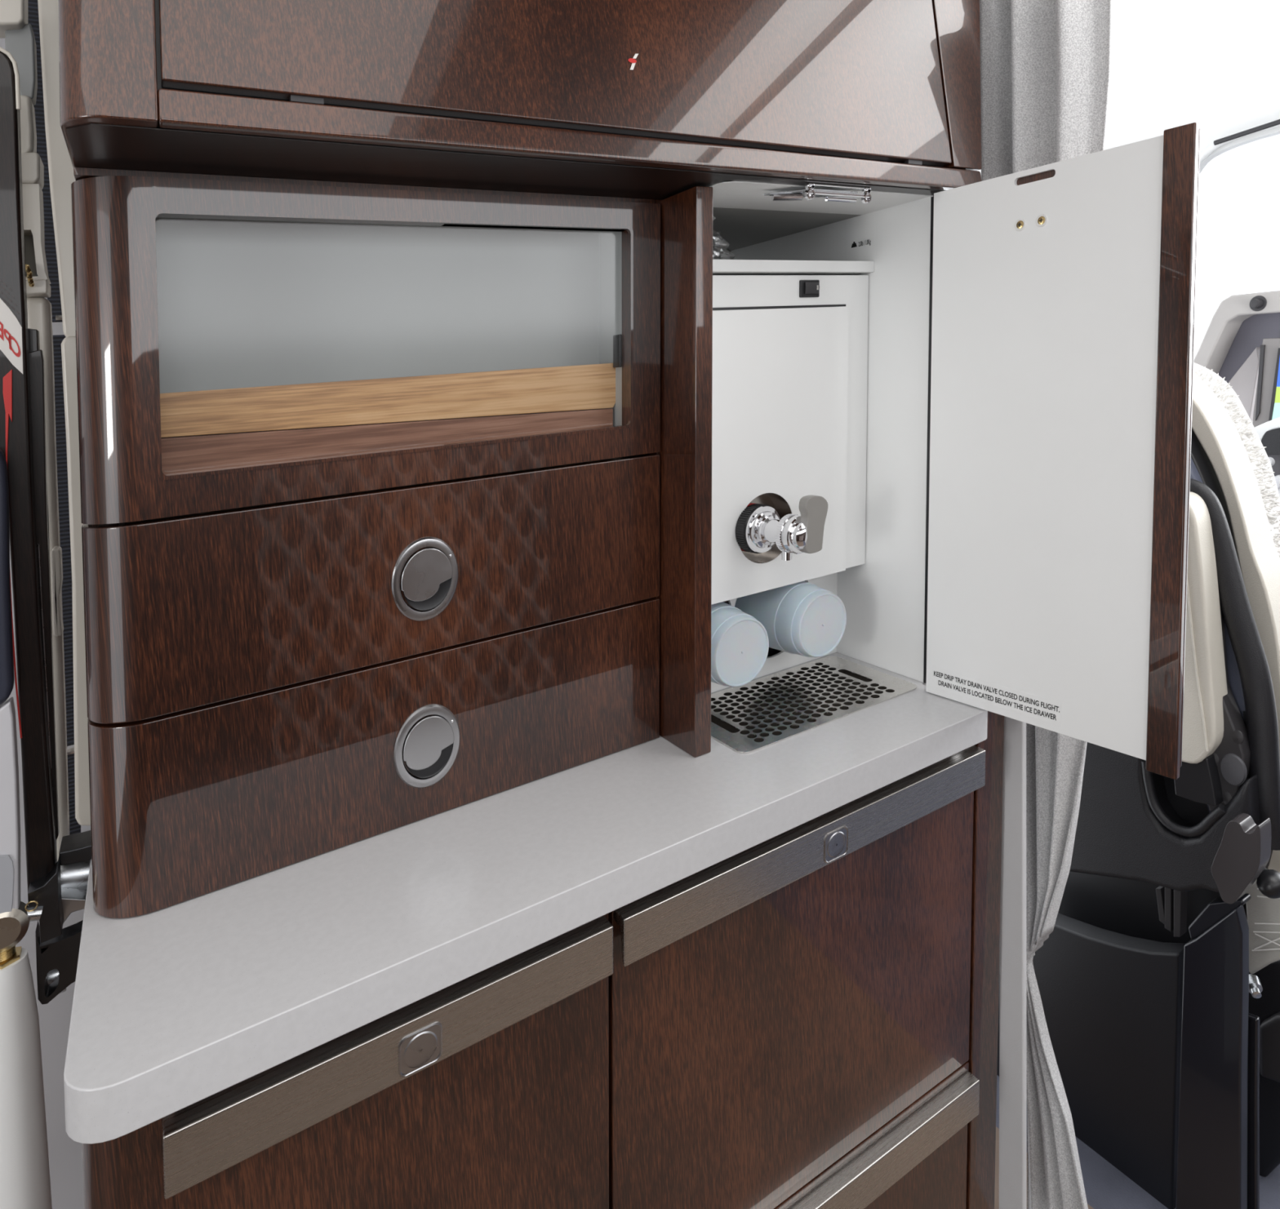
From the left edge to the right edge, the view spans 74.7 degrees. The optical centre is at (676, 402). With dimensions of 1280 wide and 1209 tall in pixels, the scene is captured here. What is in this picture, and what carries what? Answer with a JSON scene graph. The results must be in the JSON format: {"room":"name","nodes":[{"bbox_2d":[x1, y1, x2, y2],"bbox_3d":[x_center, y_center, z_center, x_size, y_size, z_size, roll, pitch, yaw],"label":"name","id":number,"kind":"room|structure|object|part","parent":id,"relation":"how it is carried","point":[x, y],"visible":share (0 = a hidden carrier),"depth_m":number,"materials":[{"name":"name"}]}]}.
{"room":"aircraft cabin","nodes":[
{"label":"aircraft cabin","id":0,"kind":"room"},
{"bbox_2d":[0,38,90,906],"bbox_3d":[-1.202,0.316,0.633,3.000,2.100,0.040,-6,3,-32],"label":"wall","id":1,"kind":"structure","parent":0,"point":[57,327],"depth_m":0.92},
{"bbox_2d":[15,909,84,1208],"bbox_3d":[-0.697,0.706,0.903,0.156,0.442,0.036,-6,3,-32],"label":"trim","id":2,"kind":"structure","parent":1,"relation":"attached to","point":[64,1154],"depth_m":0.91,"materials":[{"name":"grey plastic"}]},
{"bbox_2d":[27,0,80,835],"bbox_3d":[-0.646,0.033,0.873,0.071,0.931,0.022,-4,2,18],"label":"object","id":3,"kind":"object","parent":1,"relation":"attached to","point":[33,6],"visible":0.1,"depth_m":0.87,"materials":[{"name":"silver metal"}]},
{"bbox_2d":[61,336,90,825],"bbox_3d":[-0.610,0.186,0.864,0.075,0.506,0.038,-4,2,1],"label":"trim","id":4,"kind":"structure","parent":1,"relation":"attached to","point":[82,813],"depth_m":0.85,"materials":[{"name":"beige paint"}]},
{"bbox_2d":[978,93,1279,422],"bbox_3d":[1.703,-0.179,2.948,0.152,1.895,1.700,-6,3,-32],"label":"wall","id":5,"kind":"structure","parent":0,"point":[1216,121],"depth_m":2.78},
{"bbox_2d":[1200,120,1279,163],"bbox_3d":[1.839,-0.796,2.646,0.030,0.173,0.491,-6,3,-33],"label":"trim","id":6,"kind":"structure","parent":5,"relation":"attached to","point":[1211,148],"depth_m":2.73,"materials":[{"name":"white plastic"}]},
{"bbox_2d":[1213,119,1279,145],"bbox_3d":[1.854,-0.857,2.577,0.017,0.032,0.371,-6,3,-32],"label":"trim","id":7,"kind":"structure","parent":5,"relation":"attached to","point":[1275,122],"depth_m":2.65,"materials":[{"name":"grey plastic"}]},
{"bbox_2d":[994,1075,1279,1208],"bbox_3d":[0.197,1.284,0.823,5.400,0.050,3.200,-6,3,-32],"label":"floor","id":8,"kind":"structure","parent":0,"point":[1105,1187],"depth_m":1.29,"materials":[{"name":"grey carpet"}]},
{"bbox_2d":[81,711,1004,1208],"bbox_3d":[-0.095,0.825,0.947,0.957,0.900,0.471,-6,3,-32],"label":"base cabinet","id":9,"kind":"object","parent":8,"relation":"on","point":[806,1017],"visible":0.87,"depth_m":0.78,"materials":[{"name":"brown wood"}]},
{"bbox_3d":[-0.200,0.820,0.658,0.366,0.745,0.053,-6,3,-32],"label":"door","id":10,"kind":"part","parent":9,"relation":"part of","materials":[{"name":"brown wood"}]},
{"bbox_2d":[63,652,987,1143],"bbox_3d":[-0.102,0.392,0.912,0.893,0.034,0.446,-6,3,-32],"label":"countertop","id":11,"kind":"structure","parent":9,"relation":"on","point":[178,1006],"depth_m":0.66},
{"bbox_2d":[24,830,91,1004],"bbox_3d":[-0.557,0.473,0.767,0.057,0.148,0.106,-6,3,-32],"label":"bracket","id":12,"kind":"object","parent":11,"relation":"attached to","point":[52,897],"visible":0.82,"depth_m":0.74,"materials":[{"name":"grey metal"}]},
{"bbox_2d":[0,901,52,1208],"bbox_3d":[-0.571,0.576,0.718,0.050,0.303,0.050,-6,3,-32],"label":"strut","id":13,"kind":"object","parent":12,"relation":"attached to","point":[24,1171],"visible":1,"depth_m":0.70,"materials":[{"name":"silver metal"}]},
{"bbox_2d":[0,0,69,892],"bbox_3d":[-0.591,0.036,0.768,0.084,0.853,0.153,-6,3,-32],"label":"door","id":14,"kind":"structure","parent":12,"relation":"attached to","point":[22,371],"depth_m":0.74,"materials":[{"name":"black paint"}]},
{"bbox_2d":[0,697,20,913],"bbox_3d":[-0.579,0.351,0.699,0.056,0.215,0.028,-6,3,-32],"label":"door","id":15,"kind":"structure","parent":14,"relation":"attached to","point":[10,815],"depth_m":0.70,"materials":[{"name":"white plastic"}]},
{"bbox_2d":[0,448,14,704],"bbox_3d":[-0.576,0.143,0.690,0.053,0.219,0.030,-6,3,-32],"label":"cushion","id":16,"kind":"object","parent":15,"relation":"attached to","point":[6,660],"visible":1,"depth_m":0.69,"materials":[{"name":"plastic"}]},
{"bbox_3d":[-0.600,0.036,0.791,0.095,0.853,0.046,-2,3,39],"label":"door hardware","id":17,"kind":"part","parent":14,"relation":"part of","materials":[{"name":"black metal"}]},
{"bbox_2d":[71,122,1200,918],"bbox_3d":[-0.064,0.083,0.844,0.920,0.593,0.740,-6,3,-32],"label":"hutch","id":18,"kind":"object","parent":11,"relation":"on","point":[287,664],"visible":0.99,"depth_m":0.81,"materials":[{"name":"brown wood"}]},
{"bbox_3d":[-0.253,-0.058,0.791,0.530,0.265,0.083,-6,3,-32],"label":"window panel","id":19,"kind":"part","parent":18,"relation":"part of","materials":[{"name":"brown wood"}]},
{"bbox_3d":[-0.254,0.155,0.801,0.524,0.155,0.077,-6,3,-32],"label":"drawer","id":20,"kind":"part","parent":18,"relation":"part of","materials":[{"name":"brown wood"}]},
{"bbox_3d":[-0.254,0.312,0.808,0.524,0.154,0.077,-6,3,-32],"label":"drawer","id":21,"kind":"part","parent":18,"relation":"part of","materials":[{"name":"brown wood"}]},
{"bbox_2d":[160,363,615,475],"bbox_3d":[-0.246,0.023,0.804,0.482,0.099,0.011,-6,3,-32],"label":"wooden shelf","id":22,"kind":"object","parent":18,"relation":"on","point":[587,388],"visible":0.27,"depth_m":0.78,"materials":[{"name":"brown wood"}]},
{"bbox_2d":[57,0,981,199],"bbox_3d":[-0.081,-0.439,0.936,0.998,0.444,0.382,-6,3,-32],"label":"overhead cabinet","id":23,"kind":"object","parent":18,"relation":"on","point":[660,100],"visible":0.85,"depth_m":0.71,"materials":[{"name":"brown wood"}]},
{"bbox_2d":[37,0,75,337],"bbox_3d":[-0.612,-0.246,0.850,0.046,0.365,0.047,-6,3,-32],"label":"trim","id":24,"kind":"structure","parent":23,"relation":"attached to","point":[61,176],"depth_m":0.83,"materials":[{"name":"beige paint"}]},
{"bbox_3d":[-0.436,-0.402,0.641,0.080,0.443,0.263,-6,3,-32],"label":"corner post","id":25,"kind":"part","parent":23,"relation":"part of","materials":[{"name":"brown wood"}]},
{"bbox_3d":[0.007,-0.229,0.776,0.833,0.024,0.019,-6,3,-32],"label":"rail","id":26,"kind":"part","parent":23,"relation":"part of","materials":[{"name":"brown wood"}]},
{"bbox_2d":[628,57,636,62],"bbox_3d":[-0.040,-0.306,0.750,0.008,0.004,0.001,-6,3,-32],"label":"light","id":27,"kind":"object","parent":23,"relation":"on","point":[630,60],"depth_m":0.75,"materials":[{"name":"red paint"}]},
{"bbox_3d":[0.311,-0.486,1.097,0.157,0.418,0.227,-6,3,-32],"label":"post","id":28,"kind":"part","parent":23,"relation":"part of","materials":[{"name":"brown wood"}]},
{"bbox_2d":[979,0,1111,1208],"bbox_3d":[0.471,0.265,1.033,0.110,1.679,0.173,-6,3,-32],"label":"curtain","id":29,"kind":"object","parent":23,"relation":"hanging from","point":[1045,64],"visible":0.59,"depth_m":1.03,"materials":[{"name":"grey fabric"}]},
{"bbox_3d":[-0.064,-0.056,0.902,0.005,0.035,0.017,-6,3,-32],"label":"latch plate","id":30,"kind":"part","parent":18,"relation":"part of","materials":[{"name":"silver plastic"}]},
{"bbox_3d":[-0.027,0.075,0.945,0.055,0.584,0.233,-6,3,-32],"label":"divider panel","id":31,"kind":"part","parent":18,"relation":"part of","materials":[{"name":"brown wood"}]},
{"bbox_2d":[711,601,768,687],"bbox_3d":[0.043,0.281,0.989,0.095,0.095,0.122,-6,3,-32],"label":"plastic cup","id":32,"kind":"object","parent":18,"relation":"in","point":[740,642],"visible":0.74,"depth_m":0.94,"materials":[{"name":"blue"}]},
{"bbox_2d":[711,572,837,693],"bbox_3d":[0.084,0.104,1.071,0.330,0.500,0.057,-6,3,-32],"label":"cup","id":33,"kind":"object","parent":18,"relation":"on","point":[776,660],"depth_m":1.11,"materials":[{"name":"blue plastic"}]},
{"bbox_2d":[734,581,846,657],"bbox_3d":[0.144,0.267,1.054,0.095,0.095,0.122,-6,3,-32],"label":"plastic cup","id":34,"kind":"object","parent":18,"relation":"in","point":[802,618],"visible":0.87,"depth_m":1.01,"materials":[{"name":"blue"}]},
{"bbox_2d":[711,259,874,604],"bbox_3d":[0.067,0.028,1.095,0.322,0.392,0.382,-6,3,-32],"label":"water dispenser","id":35,"kind":"object","parent":18,"relation":"attached to","point":[789,381],"visible":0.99,"depth_m":1.01,"materials":[{"name":"white paint"}]},
{"bbox_2d":[712,217,735,259],"bbox_3d":[0.026,-0.190,0.974,0.107,0.062,0.037,-6,3,-32],"label":"plastic bag","id":36,"kind":"object","parent":35,"relation":"on","point":[719,252],"visible":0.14,"depth_m":0.99,"materials":[{"name":"clear plastic"}]},
{"bbox_2d":[742,493,827,563],"bbox_3d":[0.121,0.147,0.975,0.085,0.088,0.122,-6,3,-32],"label":"tap","id":37,"kind":"object","parent":35,"relation":"on","point":[777,527],"depth_m":0.96,"materials":[{"name":"silver metal"}]},
{"bbox_3d":[0.124,0.170,0.942,0.013,0.013,0.012,-3,2,31],"label":"spout","id":38,"kind":"part","parent":35,"relation":"part of","materials":[{"name":"silver metal"}]},
{"bbox_2d":[763,182,871,204],"bbox_3d":[0.153,-0.224,0.905,0.121,0.020,0.042,-6,3,-32],"label":"latch","id":39,"kind":"object","parent":18,"relation":"attached to","point":[809,193],"depth_m":0.89,"materials":[{"name":"silver metal"}]},
{"bbox_3d":[0.144,-0.226,0.903,0.105,0.002,0.036,-6,3,-32],"label":"plate","id":40,"kind":"part","parent":39,"relation":"part of","materials":[{"name":"silver metal"}]},
{"bbox_3d":[0.174,-0.226,0.899,0.094,0.020,0.006,-6,3,-32],"label":"frame","id":41,"kind":"part","parent":39,"relation":"part of","materials":[{"name":"silver metal"}]},
{"bbox_2d":[1014,217,1026,231],"bbox_3d":[0.360,-0.187,0.879,0.002,0.013,0.013,-6,3,-37],"label":"screw","id":42,"kind":"object","parent":18,"relation":"in","point":[1020,223],"depth_m":0.88,"materials":[{"name":"gold metal"}]},
{"bbox_2d":[1035,213,1047,226],"bbox_3d":[0.374,-0.187,0.860,0.002,0.013,0.013,-6,3,-37],"label":"screw","id":43,"kind":"object","parent":18,"relation":"in","point":[1041,220],"depth_m":0.86,"materials":[{"name":"gold metal"}]},
{"bbox_3d":[0.383,0.048,0.871,0.038,0.581,0.307,-6,3,-37],"label":"niche door","id":44,"kind":"part","parent":18,"relation":"part of","materials":[{"name":"brown wood"}]},
{"bbox_2d":[711,656,916,753],"bbox_3d":[0.140,0.353,1.000,0.268,0.001,0.154,-6,3,-32],"label":"drip tray","id":45,"kind":"object","parent":11,"relation":"on","point":[757,714],"visible":0.98,"depth_m":0.99,"materials":[{"name":"silver metal"}]},
{"bbox_3d":[0.141,0.607,0.866,0.502,0.386,0.036,-6,3,-32],"label":"door","id":46,"kind":"part","parent":9,"relation":"part of","materials":[{"name":"brown wood"}]},
{"bbox_3d":[0.140,0.981,0.883,0.500,0.358,0.035,-6,3,-32],"label":"door","id":47,"kind":"part","parent":9,"relation":"part of","materials":[{"name":"brown wood"}]},
{"bbox_3d":[0.363,0.778,1.021,0.123,0.879,0.054,-4,2,7],"label":"post","id":48,"kind":"part","parent":9,"relation":"part of","materials":[{"name":"brown wood"}]},
{"bbox_2d":[999,715,1026,1208],"bbox_3d":[0.403,0.398,1.002,0.098,1.231,0.034,-4,2,-7],"label":"trim","id":49,"kind":"structure","parent":9,"relation":"attached to","point":[1012,990],"depth_m":1.01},
{"bbox_2d":[996,362,1279,1208],"bbox_3d":[0.750,0.769,1.377,0.355,1.661,0.542,-6,3,-32],"label":"seat","id":50,"kind":"object","parent":8,"relation":"on","point":[1157,971],"visible":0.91,"depth_m":1.21,"materials":[{"name":"beige leather"}]},
{"bbox_3d":[0.743,0.871,1.431,0.035,0.441,0.444,-6,3,-34],"label":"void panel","id":51,"kind":"part","parent":50,"relation":"part of","materials":[{"name":"black plastic"}]},
{"bbox_3d":[0.753,0.774,1.296,0.023,0.053,0.014,-6,3,-32],"label":"support rail","id":52,"kind":"part","parent":50,"relation":"part of","materials":[{"name":"grey plastic"}]},
{"bbox_3d":[0.759,0.771,1.287,0.024,0.072,0.011,-6,3,-32],"label":"support rail","id":53,"kind":"part","parent":50,"relation":"part of","materials":[{"name":"grey plastic"}]},
{"bbox_3d":[0.767,0.765,1.274,0.025,0.094,0.013,-6,3,-32],"label":"support rail","id":54,"kind":"part","parent":50,"relation":"part of","materials":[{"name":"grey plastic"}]},
{"bbox_3d":[0.755,0.379,1.163,0.051,0.381,0.067,-6,3,-32],"label":"pivot plate","id":55,"kind":"part","parent":50,"relation":"part of","materials":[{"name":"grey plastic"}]},
{"bbox_3d":[0.729,0.589,1.083,0.037,0.116,0.059,-6,3,-32],"label":"adjust knob","id":56,"kind":"part","parent":50,"relation":"part of","materials":[{"name":"grey plastic"}]},
{"bbox_3d":[0.789,1.036,1.157,0.033,0.393,0.034,-6,3,-32],"label":"release handle","id":57,"kind":"part","parent":50,"relation":"part of","materials":[{"name":"black plastic"}]},
{"bbox_3d":[0.929,1.108,1.297,0.092,0.617,0.150,-6,3,-32],"label":"seat rail","id":58,"kind":"part","parent":50,"relation":"part of","materials":[{"name":"black metal"}]},
{"bbox_3d":[0.916,0.955,1.247,0.032,0.139,0.082,-6,3,-32],"label":"rail motor","id":59,"kind":"part","parent":50,"relation":"part of","materials":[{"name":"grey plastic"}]},
{"bbox_2d":[1266,454,1279,496],"bbox_3d":[1.488,0.318,2.049,0.096,0.433,0.237,-6,3,-32],"label":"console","id":60,"kind":"object","parent":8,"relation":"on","point":[1274,460],"visible":0.09,"depth_m":2.06,"materials":[{"name":"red plastic"}]},
{"bbox_2d":[1193,290,1279,421],"bbox_3d":[1.470,-0.114,2.109,0.189,0.322,0.375,-6,3,-32],"label":"surround panel","id":61,"kind":"object","parent":60,"relation":"attached to","point":[1233,340],"visible":0.59,"depth_m":2.12,"materials":[{"name":"grey plastic"}]},
{"bbox_2d":[1254,417,1279,441],"bbox_3d":[1.341,0.054,1.848,0.046,0.105,0.180,-6,3,-32],"label":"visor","id":62,"kind":"object","parent":61,"relation":"attached to","point":[1260,429],"visible":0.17,"depth_m":1.86,"materials":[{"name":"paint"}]},
{"bbox_2d":[1261,427,1279,454],"bbox_3d":[1.313,0.078,1.800,0.044,0.065,0.130,-6,3,-32],"label":"headset","id":63,"kind":"object","parent":62,"relation":"hanging from","point":[1270,439],"visible":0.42,"depth_m":1.81,"materials":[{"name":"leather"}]},
{"bbox_2d":[1252,337,1279,427],"bbox_3d":[1.485,-0.019,2.009,0.058,0.279,0.197,-6,3,-32],"label":"display","id":64,"kind":"object","parent":60,"relation":"attached to","point":[1267,401],"visible":0.62,"depth_m":2.05,"materials":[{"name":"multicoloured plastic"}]},
{"bbox_3d":[1.440,0.144,2.040,0.014,0.024,0.024,-6,3,-32],"label":"knob","id":65,"kind":"part","parent":60,"relation":"part of","materials":[{"name":"white plastic"}]},
{"bbox_3d":[1.501,0.201,2.064,0.037,0.203,0.227,-6,3,-32],"label":"panel plate","id":66,"kind":"part","parent":60,"relation":"part of","materials":[{"name":"white plastic"}]},
{"bbox_3d":[1.452,0.187,2.022,0.014,0.024,0.024,-6,3,-32],"label":"knob","id":67,"kind":"part","parent":60,"relation":"part of","materials":[{"name":"white plastic"}]},
{"bbox_2d":[1111,0,1225,44],"bbox_3d":[0.117,-0.907,0.614,5.400,0.555,2.900,-6,3,-32],"label":"ceiling","id":68,"kind":"structure","parent":0,"point":[1129,18],"depth_m":2.38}
]}

